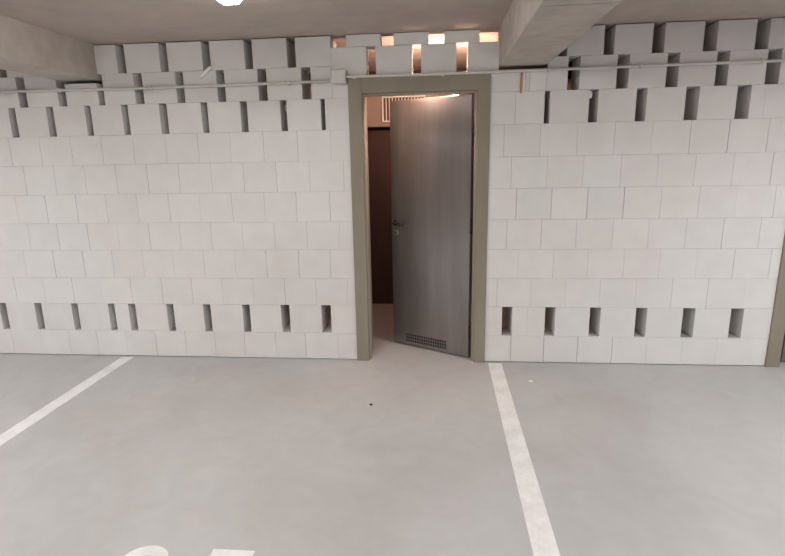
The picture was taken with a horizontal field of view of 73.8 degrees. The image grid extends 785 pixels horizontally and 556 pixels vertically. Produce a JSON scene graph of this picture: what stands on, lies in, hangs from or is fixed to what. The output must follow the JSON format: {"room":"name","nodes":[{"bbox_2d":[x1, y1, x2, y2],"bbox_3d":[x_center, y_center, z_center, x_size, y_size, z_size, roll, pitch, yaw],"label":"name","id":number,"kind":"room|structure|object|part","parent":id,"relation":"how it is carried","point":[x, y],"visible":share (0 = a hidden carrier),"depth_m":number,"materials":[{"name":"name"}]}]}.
{"room":"parking garage","nodes":[
{"label":"parking garage","id":0,"kind":"room"},
{"bbox_2d":[0,18,784,365],"bbox_3d":[0.356,-0.540,3.931,12.999,2.386,0.241,0,13,5],"label":"wall","id":1,"kind":"structure","parent":0,"point":[208,221],"depth_m":3.84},
{"bbox_2d":[0,80,329,92],"bbox_3d":[-3.237,-1.385,3.917,5.643,0.039,0.035,0,13,5],"label":"conduit","id":2,"kind":"object","parent":1,"relation":"attached to","point":[287,82],"visible":0.99,"depth_m":3.77,"materials":[{"name":"grey plastic"}]},
{"bbox_2d":[200,66,211,77],"bbox_3d":[-1.330,-1.466,3.720,0.093,0.086,0.030,-2,13,-4],"label":"strip","id":3,"kind":"object","parent":1,"relation":"attached to","point":[208,68],"visible":1,"depth_m":3.71,"materials":[{"name":"white plastic"}]},
{"bbox_2d":[330,69,347,84],"bbox_3d":[-0.374,-1.403,3.644,0.128,0.092,0.053,0,13,5],"label":"junction box","id":4,"kind":"object","parent":1,"relation":"attached to","point":[337,76],"visible":1,"depth_m":3.62,"materials":[{"name":"grey plastic"}]},
{"bbox_3d":[-0.376,-1.398,3.623,0.098,0.086,0.009,0,13,5],"label":"lid","id":5,"kind":"part","parent":4,"relation":"part of","materials":[{"name":"grey plastic"}]},
{"bbox_2d":[362,90,476,360],"bbox_3d":[0.224,-0.376,4.089,0.810,2.000,0.425,0,13,5],"label":"door","id":6,"kind":"structure","parent":1,"relation":"in","point":[433,140],"depth_m":4.05,"materials":[{"name":"grey metal"}]},
{"bbox_3d":[0.044,-0.441,4.206,0.128,0.052,0.060,8,16,34],"label":"handle","id":7,"kind":"part","parent":6,"relation":"part of","materials":[{"name":"grey metal"}]},
{"bbox_2d":[406,333,445,348],"bbox_3d":[0.272,0.520,4.317,0.387,0.074,0.002,8,16,34],"label":"vent grille","id":8,"kind":"object","parent":6,"relation":"attached to","point":[418,339],"depth_m":4.31,"materials":[{"name":"grey metal"}]},
{"bbox_2d":[348,73,490,361],"bbox_3d":[0.209,-0.409,3.972,0.991,2.118,0.266,0,13,5],"label":"trim","id":9,"kind":"structure","parent":1,"relation":"attached to","point":[481,83],"depth_m":3.78,"materials":[{"name":"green metal"}]},
{"bbox_2d":[520,72,525,92],"bbox_3d":[0.888,-1.336,3.564,0.032,0.142,0.016,0,13,5],"label":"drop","id":10,"kind":"object","parent":1,"relation":"attached to","point":[524,72],"visible":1,"depth_m":3.56,"materials":[{"name":"white plastic"}]},
{"bbox_2d":[346,58,784,78],"bbox_3d":[3.190,-1.403,3.329,7.050,0.046,0.038,0,13,5],"label":"conduit","id":11,"kind":"object","parent":1,"relation":"attached to","point":[761,61],"visible":1,"depth_m":3.50,"materials":[{"name":"grey plastic"}]},
{"bbox_2d":[763,234,784,366],"bbox_3d":[3.239,-0.403,3.699,0.991,2.118,0.266,0,13,5],"label":"trim","id":12,"kind":"structure","parent":1,"relation":"attached to","point":[777,327],"depth_m":3.77,"materials":[{"name":"green metal"}]},
{"bbox_2d":[780,333,784,360],"bbox_3d":[3.240,-0.334,3.662,0.810,2.000,0.108,0,13,5],"label":"door","id":13,"kind":"structure","parent":1,"relation":"in","point":[782,358],"depth_m":3.92,"materials":[{"name":"grey paint"}]},
{"bbox_2d":[0,304,784,555],"bbox_3d":[0.016,1.627,0.221,13.000,0.150,20.000,0,13,5],"label":"floor","id":14,"kind":"structure","parent":0,"point":[181,455],"depth_m":2.81,"materials":[{"name":"concrete"}]},
{"bbox_2d":[0,357,132,445],"bbox_3d":[-2.366,1.200,1.919,0.100,0.002,4.871,0,13,5],"label":"parking line","id":15,"kind":"object","parent":14,"relation":"on","point":[21,426],"visible":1,"depth_m":3.49,"materials":[{"name":"paint"}]},
{"bbox_2d":[125,545,167,555],"bbox_3d":[-1.010,1.164,1.966,0.200,0.002,0.434,0,13,5],"label":"painted digit","id":16,"kind":"object","parent":14,"relation":"on","point":[152,550],"visible":1,"depth_m":2.14,"materials":[{"name":"paint"}]},
{"bbox_2d":[210,549,254,555],"bbox_3d":[-0.669,1.164,1.939,0.178,0.002,0.423,0,13,5],"label":"painted digit","id":17,"kind":"object","parent":14,"relation":"on","point":[216,552],"visible":1,"depth_m":2.13,"materials":[{"name":"paint"}]},
{"bbox_2d":[488,363,559,555],"bbox_3d":[0.580,1.207,1.654,0.120,0.002,4.870,0,13,5],"label":"parking line","id":18,"kind":"object","parent":14,"relation":"on","point":[541,535],"visible":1,"depth_m":2.60,"materials":[{"name":"paint"}]},
{"bbox_2d":[0,0,784,73],"bbox_3d":[-0.030,-0.871,-0.358,13.000,0.200,20.000,0,13,5],"label":"ceiling","id":19,"kind":"structure","parent":0,"point":[95,22],"depth_m":3.17,"materials":[{"name":"concrete"}]},
{"bbox_2d":[0,15,102,83],"bbox_3d":[-2.870,-0.144,-2.405,0.295,0.290,15.200,0,13,5],"label":"beam","id":20,"kind":"structure","parent":19,"relation":"attached to","point":[25,48],"depth_m":3.35,"materials":[{"name":"concrete"}]},
{"bbox_2d":[218,0,241,4],"bbox_3d":[-0.859,-1.259,1.993,0.110,0.074,1.280,0,13,5],"label":"ceiling light","id":21,"kind":"object","parent":19,"relation":"attached to","point":[225,2],"visible":1,"depth_m":2.57,"materials":[{"name":"white plastic"}]},
{"bbox_2d":[494,0,621,69],"bbox_3d":[0.323,-0.135,-2.692,0.326,0.294,15.200,0,13,5],"label":"beam","id":22,"kind":"structure","parent":19,"relation":"attached to","point":[532,33],"depth_m":2.61,"materials":[{"name":"concrete"}]},
{"bbox_2d":[309,64,617,303],"bbox_3d":[0.496,-0.902,5.473,13.000,2.390,0.180,0,13,5],"label":"wall","id":23,"kind":"structure","parent":0,"point":[379,156],"depth_m":5.48,"materials":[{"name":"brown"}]},
{"bbox_2d":[381,95,424,122],"bbox_3d":[0.106,-1.637,5.055,0.420,0.244,0.026,0,13,5],"label":"air vent","id":24,"kind":"object","parent":23,"relation":"attached to","point":[386,100],"visible":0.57,"depth_m":5.05,"materials":[{"name":"white metal"}]},
{"bbox_2d":[310,78,616,127],"bbox_3d":[0.465,-1.691,5.112,13.000,0.388,0.170,0,13,5],"label":"wall","id":25,"kind":"structure","parent":23,"relation":"attached to","point":[374,104],"depth_m":5.09,"materials":[{"name":"beige paint"}]}
]}

